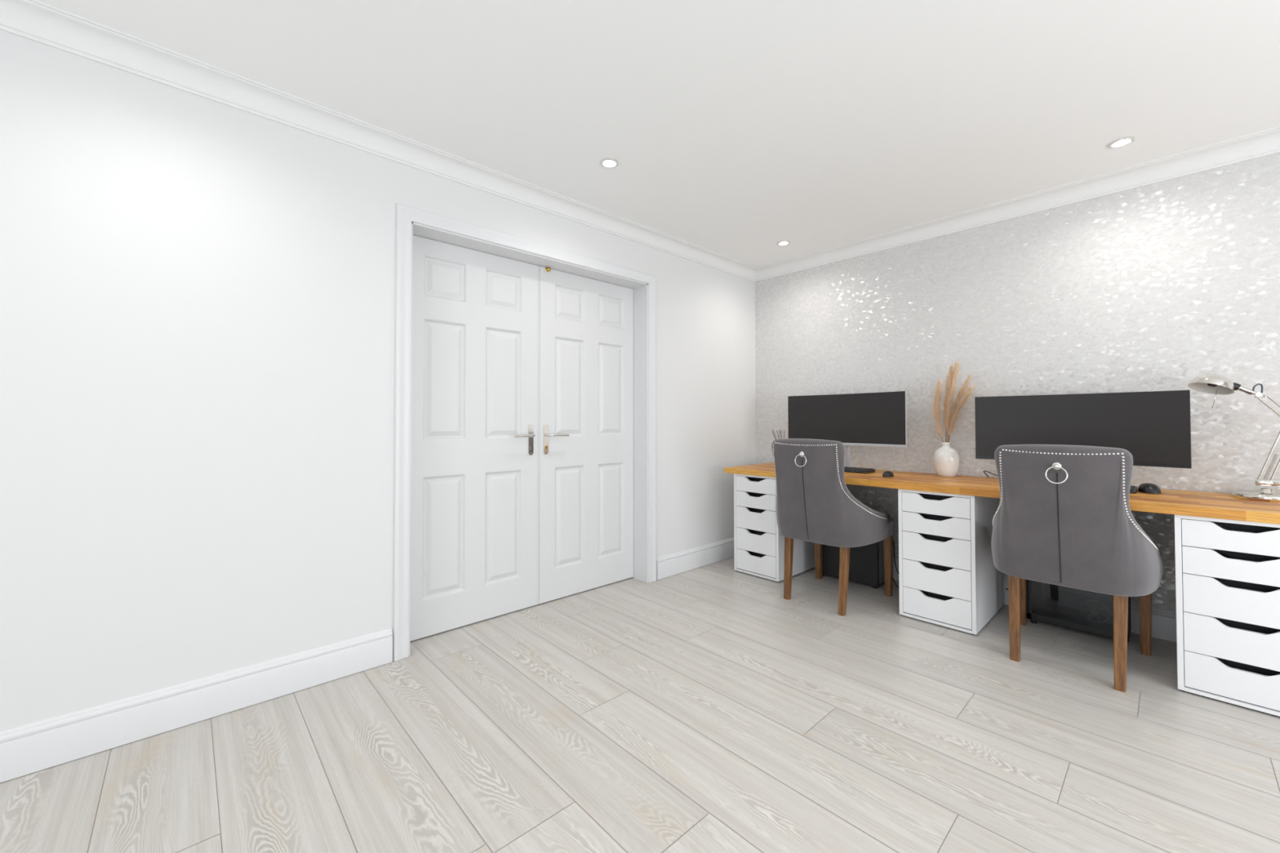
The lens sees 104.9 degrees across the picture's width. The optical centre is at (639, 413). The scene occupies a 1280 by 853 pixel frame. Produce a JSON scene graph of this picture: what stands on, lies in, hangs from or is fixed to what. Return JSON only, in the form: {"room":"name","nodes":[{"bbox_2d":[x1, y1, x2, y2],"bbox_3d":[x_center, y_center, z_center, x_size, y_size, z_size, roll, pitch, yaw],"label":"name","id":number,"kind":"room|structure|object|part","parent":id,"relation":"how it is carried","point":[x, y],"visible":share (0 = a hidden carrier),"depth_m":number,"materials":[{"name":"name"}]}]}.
{"room":"home office","nodes":[
{"label":"home office","id":0,"kind":"room"},
{"bbox_2d":[0,29,755,731],"bbox_3d":[-1.270,-0.115,2.251,6.186,2.450,0.240,1,-1,-43],"label":"wall","id":1,"kind":"structure","parent":0,"point":[197,293],"depth_m":1.79,"materials":[{"name":"white paint"}]},
{"bbox_2d":[0,627,392,782],"bbox_3d":[-2.210,1.018,1.189,2.989,0.146,0.022,1,-1,-43],"label":"baseboard","id":2,"kind":"structure","parent":1,"relation":"attached to","point":[34,747],"depth_m":1.72,"materials":[{"name":"white wood"}]},
{"bbox_2d":[0,0,757,281],"bbox_3d":[-1.143,-1.199,2.173,5.844,0.091,0.082,1,-1,-43],"label":"trim","id":3,"kind":"structure","parent":1,"relation":"attached to","point":[36,20],"depth_m":1.97,"materials":[{"name":"white paint"}]},
{"bbox_2d":[409,235,539,641],"bbox_3d":[-0.864,0.115,2.626,0.756,1.987,0.102,1,-1,-43],"label":"door","id":4,"kind":"structure","parent":1,"relation":"in","point":[474,514],"depth_m":2.62,"materials":[{"name":"white wood"}]},
{"bbox_3d":[-0.657,0.124,2.787,0.137,0.019,0.058,1,-1,-43],"label":"lever","id":5,"kind":"part","parent":4,"relation":"part of","materials":[{"name":"silver metal"}]},
{"bbox_3d":[-0.633,0.149,2.849,0.031,0.180,0.009,1,-1,-43],"label":"handle","id":6,"kind":"part","parent":4,"relation":"part of","materials":[{"name":"silver metal"}]},
{"bbox_2d":[392,203,656,661],"bbox_3d":[-0.500,0.082,2.783,1.654,2.069,0.021,1,-1,-43],"label":"trim","id":7,"kind":"structure","parent":1,"relation":"attached to","point":[405,215],"depth_m":2.26,"materials":[{"name":"white wood"}]},
{"bbox_2d":[408,222,648,655],"bbox_3d":[-0.573,0.113,2.861,1.538,2.012,0.202,1,-1,-43],"label":"trim","id":8,"kind":"structure","parent":1,"relation":"attached to","point":[640,289],"depth_m":3.31,"materials":[{"name":"white wood"}]},
{"bbox_2d":[538,266,633,604],"bbox_3d":[-0.311,0.123,3.137,0.744,1.988,0.102,1,-1,-43],"label":"door","id":9,"kind":"structure","parent":1,"relation":"in","point":[586,426],"depth_m":3.12,"materials":[{"name":"white wood"}]},
{"bbox_3d":[-0.559,0.150,2.918,0.031,0.180,0.009,1,-1,-43],"label":"handle","id":10,"kind":"part","parent":9,"relation":"part of","materials":[{"name":"silver metal"}]},
{"bbox_3d":[-0.547,-0.862,2.933,0.026,0.026,0.028,1,-1,-43],"label":"knob","id":11,"kind":"part","parent":9,"relation":"part of","materials":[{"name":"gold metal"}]},
{"bbox_3d":[-0.495,0.126,2.937,0.137,0.019,0.058,1,-1,-43],"label":"lever","id":12,"kind":"part","parent":9,"relation":"part of","materials":[{"name":"silver metal"}]},
{"bbox_2d":[656,537,733,580],"bbox_3d":[0.549,1.058,3.738,1.191,0.146,0.022,1,-1,-43],"label":"baseboard","id":13,"kind":"structure","parent":1,"relation":"attached to","point":[667,566],"depth_m":3.58,"materials":[{"name":"white wood"}]},
{"bbox_2d":[0,556,1279,852],"bbox_3d":[0.272,1.120,0.533,6.146,0.080,5.043,1,-1,-43],"label":"floor","id":14,"kind":"structure","parent":0,"point":[706,708],"depth_m":1.59,"materials":[{"name":"grey wood"}]},
{"bbox_2d":[733,473,815,582],"bbox_3d":[1.011,0.780,3.602,0.580,0.700,0.360,1,-1,-43],"label":"drawer unit","id":15,"kind":"object","parent":14,"relation":"on","point":[758,544],"visible":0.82,"depth_m":3.42,"materials":[{"name":"white laminate"}]},
{"bbox_3d":[0.804,0.602,3.413,0.016,0.105,0.320,1,-1,-43],"label":"drawer","id":16,"kind":"part","parent":15,"relation":"part of","materials":[{"name":"white laminate"}]},
{"bbox_3d":[0.804,0.495,3.415,0.016,0.103,0.320,1,-1,-43],"label":"drawer","id":17,"kind":"part","parent":15,"relation":"part of","materials":[{"name":"white laminate"}]},
{"bbox_2d":[746,550,765,557],"bbox_3d":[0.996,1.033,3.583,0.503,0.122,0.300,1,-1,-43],"label":"handle","id":18,"kind":"object","parent":15,"relation":"attached to","point":[750,553],"depth_m":3.44,"materials":[{"name":"black"}]},
{"bbox_2d":[746,506,765,512],"bbox_3d":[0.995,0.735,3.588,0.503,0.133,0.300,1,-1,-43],"label":"handle","id":19,"kind":"object","parent":15,"relation":"attached to","point":[749,509],"depth_m":3.45,"materials":[{"name":"black"}]},
{"bbox_3d":[0.804,1.030,3.406,0.016,0.138,0.320,1,-1,-43],"label":"drawer","id":20,"kind":"part","parent":15,"relation":"part of","materials":[{"name":"white laminate"}]},
{"bbox_3d":[0.804,0.884,3.409,0.016,0.149,0.320,1,-1,-43],"label":"drawer","id":21,"kind":"part","parent":15,"relation":"part of","materials":[{"name":"white laminate"}]},
{"bbox_3d":[0.804,0.732,3.411,0.016,0.149,0.320,1,-1,-43],"label":"drawer","id":22,"kind":"part","parent":15,"relation":"part of","materials":[{"name":"white laminate"}]},
{"bbox_2d":[746,528,767,535],"bbox_3d":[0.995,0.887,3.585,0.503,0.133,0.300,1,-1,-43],"label":"handle","id":23,"kind":"object","parent":15,"relation":"attached to","point":[749,531],"depth_m":3.44,"materials":[{"name":"black"}]},
{"bbox_2d":[746,476,768,481],"bbox_3d":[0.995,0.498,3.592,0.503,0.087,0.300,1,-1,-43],"label":"handle","id":24,"kind":"object","parent":15,"relation":"attached to","point":[748,478],"depth_m":3.45,"materials":[{"name":"black"}]},
{"bbox_2d":[746,491,774,497],"bbox_3d":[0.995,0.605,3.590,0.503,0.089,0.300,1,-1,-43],"label":"handle","id":25,"kind":"object","parent":15,"relation":"attached to","point":[748,494],"depth_m":3.43,"materials":[{"name":"black"}]},
{"bbox_2d":[771,438,893,616],"bbox_3d":[1.150,0.632,2.996,0.678,0.975,0.581,1,-1,-43],"label":"dining chair","id":26,"kind":"object","parent":14,"relation":"on","point":[815,504],"visible":1,"depth_m":2.77,"materials":[{"name":"grey fabric"}]},
{"bbox_3d":[0.902,0.924,2.999,0.072,0.392,0.043,1,-1,-43],"label":"leg","id":27,"kind":"part","parent":26,"relation":"part of","materials":[{"name":"brown wood"}]},
{"bbox_3d":[1.218,0.933,3.367,0.046,0.385,0.045,1,-1,-43],"label":"leg","id":28,"kind":"part","parent":26,"relation":"part of","materials":[{"name":"brown wood"}]},
{"bbox_3d":[1.089,0.442,2.943,0.474,0.596,0.581,1,-1,-43],"label":"backrest","id":29,"kind":"part","parent":26,"relation":"part of","materials":[{"name":"grey fabric"}]},
{"bbox_3d":[1.199,0.685,3.040,0.546,0.114,0.524,1,-1,-43],"label":"seat","id":30,"kind":"part","parent":26,"relation":"part of","materials":[{"name":"grey fabric"}]},
{"bbox_3d":[1.139,0.919,2.743,0.072,0.392,0.043,1,-1,-43],"label":"leg","id":31,"kind":"part","parent":26,"relation":"part of","materials":[{"name":"brown wood"}]},
{"bbox_3d":[1.530,0.927,3.029,0.046,0.385,0.045,1,-1,-43],"label":"leg","id":32,"kind":"part","parent":26,"relation":"part of","materials":[{"name":"brown wood"}]},
{"bbox_2d":[822,515,889,588],"bbox_3d":[1.448,0.900,3.352,0.205,0.450,0.428,1,-1,-43],"label":"computer tower","id":33,"kind":"object","parent":14,"relation":"on","point":[866,564],"visible":0.51,"depth_m":3.21,"materials":[{"name":"black metal"}]},
{"bbox_3d":[1.590,0.887,3.199,0.165,0.410,0.010,1,-1,-43],"label":"plate","id":34,"kind":"part","parent":33,"relation":"part of","materials":[{"name":"grey metal"}]},
{"bbox_2d":[893,539,898,573],"bbox_3d":[1.717,0.939,3.162,0.243,0.359,0.039,0,-1,12],"label":"cable","id":35,"kind":"object","parent":33,"relation":"hanging from","point":[893,540],"visible":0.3,"depth_m":3.16,"materials":[{"name":"black plastic"}]},
{"bbox_2d":[897,488,1003,635],"bbox_3d":[1.766,0.765,2.785,0.580,0.700,0.360,1,-1,-43],"label":"drawer unit","id":36,"kind":"object","parent":14,"relation":"on","point":[948,577],"visible":0.93,"depth_m":2.59,"materials":[{"name":"white laminate"}]},
{"bbox_2d":[920,561,952,571],"bbox_3d":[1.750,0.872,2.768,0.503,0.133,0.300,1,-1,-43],"label":"handle","id":37,"kind":"object","parent":36,"relation":"attached to","point":[924,566],"depth_m":2.62,"materials":[{"name":"black"}]},
{"bbox_3d":[1.559,0.587,2.597,0.016,0.105,0.320,1,-1,-43],"label":"drawer","id":38,"kind":"part","parent":36,"relation":"part of","materials":[{"name":"white laminate"}]},
{"bbox_3d":[1.558,0.480,2.599,0.016,0.103,0.320,1,-1,-43],"label":"drawer","id":39,"kind":"part","parent":36,"relation":"part of","materials":[{"name":"white laminate"}]},
{"bbox_2d":[919,533,954,542],"bbox_3d":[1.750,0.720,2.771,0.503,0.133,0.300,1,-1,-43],"label":"handle","id":40,"kind":"object","parent":36,"relation":"attached to","point":[923,537],"depth_m":2.62,"materials":[{"name":"black"}]},
{"bbox_3d":[1.559,0.717,2.595,0.016,0.149,0.320,1,-1,-43],"label":"drawer","id":41,"kind":"part","parent":36,"relation":"part of","materials":[{"name":"white laminate"}]},
{"bbox_2d":[920,590,953,600],"bbox_3d":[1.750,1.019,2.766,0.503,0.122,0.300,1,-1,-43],"label":"handle","id":42,"kind":"object","parent":36,"relation":"attached to","point":[926,595],"depth_m":2.62,"materials":[{"name":"black"}]},
{"bbox_3d":[1.559,0.869,2.592,0.016,0.149,0.320,1,-1,-43],"label":"drawer","id":43,"kind":"part","parent":36,"relation":"part of","materials":[{"name":"white laminate"}]},
{"bbox_3d":[1.559,1.016,2.590,0.016,0.138,0.320,1,-1,-43],"label":"drawer","id":44,"kind":"part","parent":36,"relation":"part of","materials":[{"name":"white laminate"}]},
{"bbox_2d":[918,512,959,520],"bbox_3d":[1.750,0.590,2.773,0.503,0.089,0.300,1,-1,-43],"label":"handle","id":45,"kind":"object","parent":36,"relation":"attached to","point":[922,516],"depth_m":2.62,"materials":[{"name":"black"}]},
{"bbox_2d":[920,493,963,500],"bbox_3d":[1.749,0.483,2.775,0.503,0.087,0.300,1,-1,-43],"label":"handle","id":46,"kind":"object","parent":36,"relation":"attached to","point":[923,496],"depth_m":2.62,"materials":[{"name":"black"}]},
{"bbox_2d":[724,462,1279,524],"bbox_3d":[1.930,0.394,2.647,0.649,0.038,3.178,1,-1,-43],"label":"desktop","id":47,"kind":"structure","parent":36,"relation":"on","point":[1177,502],"depth_m":2.30,"materials":[{"name":"brown wood"}]},
{"bbox_2d":[771,430,784,439],"bbox_3d":[1.080,0.261,3.808,0.066,0.269,0.140,1,-1,-43],"label":"reed diffuser","id":48,"kind":"object","parent":47,"relation":"on","point":[771,430],"visible":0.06,"depth_m":3.82,"materials":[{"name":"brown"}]},
{"bbox_2d":[787,391,906,466],"bbox_3d":[1.438,0.125,3.424,0.158,0.526,0.818,1,-1,-43],"label":"monitor","id":49,"kind":"object","parent":47,"relation":"on","point":[865,419],"visible":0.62,"depth_m":3.36,"materials":[{"name":"grey plastic"}]},
{"bbox_2d":[844,466,875,473],"bbox_3d":[1.350,0.375,3.356,0.135,0.025,0.440,1,-1,-43],"label":"keyboard","id":50,"kind":"object","parent":47,"relation":"on","point":[846,469],"visible":0.45,"depth_m":3.23,"materials":[{"name":"black plastic"}]},
{"bbox_2d":[882,471,893,476],"bbox_3d":[1.510,0.364,2.995,0.058,0.031,0.099,-1,-1,42],"label":"computer mouse","id":51,"kind":"object","parent":47,"relation":"on","point":[886,473],"visible":1,"depth_m":2.97,"materials":[{"name":"black plastic"}]},
{"bbox_2d":[933,442,959,476],"bbox_3d":[1.880,0.278,3.019,0.138,0.206,0.138,1,-1,-43],"label":"vase","id":52,"kind":"object","parent":47,"relation":"on","point":[946,460],"visible":1,"depth_m":2.97,"materials":[{"name":"white ceramic"}]},
{"bbox_2d":[928,377,944,442],"bbox_3d":[1.838,0.001,3.047,0.137,0.461,0.132,1,-1,-43],"label":"stem","id":53,"kind":"object","parent":52,"relation":"in","point":[937,402],"visible":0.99,"depth_m":3.04,"materials":[{"name":"brown plant"}]},
{"bbox_2d":[940,363,957,442],"bbox_3d":[1.892,-0.042,3.016,0.117,0.546,0.133,1,-1,-43],"label":"stem","id":54,"kind":"object","parent":52,"relation":"in","point":[949,376],"visible":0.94,"depth_m":3.01,"materials":[{"name":"brown plant"}]},
{"bbox_2d":[941,360,962,442],"bbox_3d":[1.901,-0.053,3.004,0.137,0.568,0.134,0,-1,0],"label":"stem","id":55,"kind":"object","parent":52,"relation":"in","point":[956,371],"visible":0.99,"depth_m":2.99,"materials":[{"name":"brown plant"}]},
{"bbox_2d":[947,373,971,442],"bbox_3d":[1.938,-0.008,2.976,0.140,0.477,0.082,0,-1,17],"label":"stem","id":56,"kind":"object","parent":52,"relation":"in","point":[961,393],"visible":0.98,"depth_m":2.97,"materials":[{"name":"brown plant"}]},
{"bbox_2d":[947,383,977,442],"bbox_3d":[1.926,0.024,2.953,0.125,0.412,0.180,1,-1,-43],"label":"stem","id":57,"kind":"object","parent":52,"relation":"in","point":[968,392],"visible":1,"depth_m":2.96,"materials":[{"name":"brown plant"}]},
{"bbox_2d":[982,471,998,477],"bbox_3d":[2.104,0.355,2.776,0.064,0.042,0.330,0,-1,-25],"label":"cable","id":58,"kind":"object","parent":47,"relation":"on","point":[983,471],"visible":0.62,"depth_m":2.90,"materials":[{"name":"black plastic"}]},
{"bbox_2d":[974,390,1191,468],"bbox_3d":[2.243,0.136,2.553,0.158,0.474,0.818,1,-1,-43],"label":"monitor","id":59,"kind":"object","parent":47,"relation":"on","point":[1154,427],"visible":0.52,"depth_m":2.45,"materials":[{"name":"grey plastic"}]},
{"bbox_2d":[1129,485,1137,493],"bbox_3d":[2.182,0.359,2.470,0.135,0.025,0.440,1,-1,-43],"label":"keyboard","id":60,"kind":"object","parent":47,"relation":"on","point":[1133,490],"visible":0.03,"depth_m":2.29,"materials":[{"name":"black plastic"}]},
{"bbox_2d":[1137,483,1161,493],"bbox_3d":[2.398,0.347,2.314,0.074,0.040,0.126,-1,-1,36],"label":"computer mouse","id":61,"kind":"object","parent":47,"relation":"on","point":[1151,488],"visible":1,"depth_m":2.28,"materials":[{"name":"black plastic"}]},
{"bbox_2d":[1187,373,1279,502],"bbox_3d":[2.633,0.093,2.149,0.194,0.545,0.316,1,-1,-43],"label":"desk lamp","id":62,"kind":"object","parent":47,"relation":"on","point":[1213,384],"visible":1,"depth_m":2.12,"materials":[{"name":"silver metal"}]},
{"bbox_3d":[2.551,-0.132,2.199,0.138,0.093,0.137,1,-1,-43],"label":"lamp shade","id":63,"kind":"part","parent":62,"relation":"part of","materials":[{"name":"silver metal"}]},
{"bbox_2d":[1207,383,1217,386],"bbox_3d":[2.564,-0.147,2.199,0.039,0.054,0.040,1,-1,-43],"label":"bulb socket","id":64,"kind":"object","parent":62,"relation":"attached to","point":[1209,384],"depth_m":2.19,"materials":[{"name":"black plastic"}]},
{"bbox_3d":[2.642,-0.107,2.127,0.073,0.047,0.009,0,-1,22],"label":"cord","id":65,"kind":"part","parent":62,"relation":"part of","materials":[{"name":"silver metal"}]},
{"bbox_3d":[2.698,0.162,2.081,0.028,0.276,0.115,1,-1,-43],"label":"arm","id":66,"kind":"part","parent":62,"relation":"part of","materials":[{"name":"silver metal"}]},
{"bbox_3d":[2.698,-0.024,2.083,0.026,0.124,0.102,1,-1,-43],"label":"arm","id":67,"kind":"part","parent":62,"relation":"part of","materials":[{"name":"silver metal"}]},
{"bbox_2d":[991,444,1163,693],"bbox_3d":[1.946,0.618,2.230,0.678,0.975,0.581,1,-1,-43],"label":"dining chair","id":68,"kind":"object","parent":14,"relation":"on","point":[1064,517],"visible":1,"depth_m":2.01,"materials":[{"name":"grey fabric"}]},
{"bbox_3d":[1.698,0.910,2.232,0.072,0.392,0.043,1,-1,-43],"label":"leg","id":69,"kind":"part","parent":68,"relation":"part of","materials":[{"name":"brown wood"}]},
{"bbox_3d":[2.014,0.919,2.600,0.046,0.385,0.045,1,-1,-43],"label":"leg","id":70,"kind":"part","parent":68,"relation":"part of","materials":[{"name":"brown wood"}]},
{"bbox_3d":[1.706,0.214,2.015,0.027,0.029,0.029,1,-1,-43],"label":"ring pull","id":71,"kind":"part","parent":68,"relation":"part of","materials":[{"name":"silver metal"}]},
{"bbox_3d":[1.884,0.428,2.176,0.474,0.596,0.581,1,-1,-43],"label":"backrest","id":72,"kind":"part","parent":68,"relation":"part of","materials":[{"name":"grey fabric"}]},
{"bbox_3d":[1.934,0.906,1.977,0.072,0.392,0.043,1,-1,-43],"label":"leg","id":73,"kind":"part","parent":68,"relation":"part of","materials":[{"name":"brown wood"}]},
{"bbox_3d":[2.326,0.913,2.262,0.046,0.385,0.045,1,-1,-43],"label":"leg","id":74,"kind":"part","parent":68,"relation":"part of","materials":[{"name":"brown wood"}]},
{"bbox_2d":[1026,579,1131,642],"bbox_3d":[2.266,0.883,2.555,0.215,0.455,0.390,1,-1,-43],"label":"computer tower","id":75,"kind":"object","parent":14,"relation":"on","point":[1087,611],"visible":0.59,"depth_m":2.58,"materials":[{"name":"black"}]},
{"bbox_2d":[1173,514,1279,717],"bbox_3d":[2.470,0.752,2.023,0.580,0.700,0.360,1,-1,-43],"label":"drawer unit","id":76,"kind":"object","parent":14,"relation":"on","point":[1228,571],"visible":0.95,"depth_m":1.87,"materials":[{"name":"white laminate"}]},
{"bbox_3d":[2.262,0.574,1.835,0.016,0.105,0.320,1,-1,-43],"label":"drawer","id":77,"kind":"part","parent":76,"relation":"part of","materials":[{"name":"white laminate"}]},
{"bbox_3d":[2.262,0.467,1.837,0.016,0.103,0.320,1,-1,-43],"label":"drawer","id":78,"kind":"part","parent":76,"relation":"part of","materials":[{"name":"white laminate"}]},
{"bbox_3d":[2.263,0.704,1.833,0.016,0.149,0.320,1,-1,-43],"label":"drawer","id":79,"kind":"part","parent":76,"relation":"part of","materials":[{"name":"white laminate"}]},
{"bbox_3d":[2.263,0.856,1.831,0.016,0.149,0.320,1,-1,-43],"label":"drawer","id":80,"kind":"part","parent":76,"relation":"part of","materials":[{"name":"white laminate"}]},
{"bbox_3d":[2.263,1.002,1.828,0.016,0.138,0.320,1,-1,-43],"label":"drawer","id":81,"kind":"part","parent":76,"relation":"part of","materials":[{"name":"white laminate"}]},
{"bbox_2d":[1185,545,1279,561],"bbox_3d":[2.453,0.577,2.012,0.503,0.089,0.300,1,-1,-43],"label":"handle","id":82,"kind":"object","parent":76,"relation":"attached to","point":[1193,553],"depth_m":1.89,"materials":[{"name":"black"}]},
{"bbox_2d":[1191,519,1279,533],"bbox_3d":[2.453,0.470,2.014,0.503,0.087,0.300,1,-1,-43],"label":"handle","id":83,"kind":"object","parent":76,"relation":"attached to","point":[1197,526],"depth_m":1.89,"materials":[{"name":"black"}]},
{"bbox_2d":[1212,577,1279,592],"bbox_3d":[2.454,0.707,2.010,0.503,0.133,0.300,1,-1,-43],"label":"handle","id":84,"kind":"object","parent":76,"relation":"attached to","point":[1220,584],"depth_m":1.86,"materials":[{"name":"black"}]},
{"bbox_2d":[1213,617,1279,634],"bbox_3d":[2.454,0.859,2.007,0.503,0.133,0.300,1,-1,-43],"label":"handle","id":85,"kind":"object","parent":76,"relation":"attached to","point":[1222,625],"depth_m":1.86,"materials":[{"name":"black"}]},
{"bbox_2d":[1215,657,1279,675],"bbox_3d":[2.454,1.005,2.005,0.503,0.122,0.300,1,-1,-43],"label":"handle","id":86,"kind":"object","parent":76,"relation":"attached to","point":[1224,666],"depth_m":1.86,"materials":[{"name":"black"}]},
{"bbox_2d":[37,0,1279,267],"bbox_3d":[0.332,-1.332,0.462,6.286,0.120,4.993,1,-1,-43],"label":"ceiling","id":87,"kind":"structure","parent":0,"point":[735,129],"depth_m":1.89,"materials":[{"name":"white paint"}]},
{"bbox_2d":[600,157,617,168],"bbox_3d":[-0.151,-1.235,2.424,0.086,0.009,0.086,1,-1,-43],"label":"recessed light","id":88,"kind":"object","parent":87,"relation":"in","point":[608,162],"visible":1,"depth_m":2.42,"materials":[{"name":"silver metal"}]},
{"bbox_2d":[777,240,790,245],"bbox_3d":[1.024,-1.218,3.509,0.086,0.009,0.086,1,-1,-43],"label":"recessed light","id":89,"kind":"object","parent":87,"relation":"in","point":[781,242],"visible":1,"depth_m":3.50,"materials":[{"name":"silver metal"}]},
{"bbox_2d":[1108,136,1134,148],"bbox_3d":[2.202,-1.241,2.250,0.086,0.009,0.086,1,-1,-43],"label":"recessed light","id":90,"kind":"object","parent":87,"relation":"in","point":[1121,142],"visible":1,"depth_m":2.25,"materials":[{"name":"silver metal"}]},
{"bbox_2d":[755,152,1279,611],"bbox_3d":[2.624,-0.116,2.491,0.140,2.450,4.693,1,-1,-43],"label":"wall","id":91,"kind":"structure","parent":0,"point":[1162,286],"depth_m":2.69,"materials":[{"name":"white paper"}]},
{"bbox_2d":[755,125,1279,281],"bbox_3d":[2.477,-1.198,2.509,0.082,0.091,4.491,1,-1,-43],"label":"trim","id":92,"kind":"structure","parent":91,"relation":"attached to","point":[1266,142],"depth_m":2.70,"materials":[{"name":"white paint"}]},
{"bbox_2d":[893,557,1176,642],"bbox_3d":[2.501,1.035,2.493,0.022,0.146,4.493,1,-1,-43],"label":"baseboard","id":93,"kind":"structure","parent":91,"relation":"attached to","point":[1163,621],"depth_m":2.43,"materials":[{"name":"white wood"}]}
]}

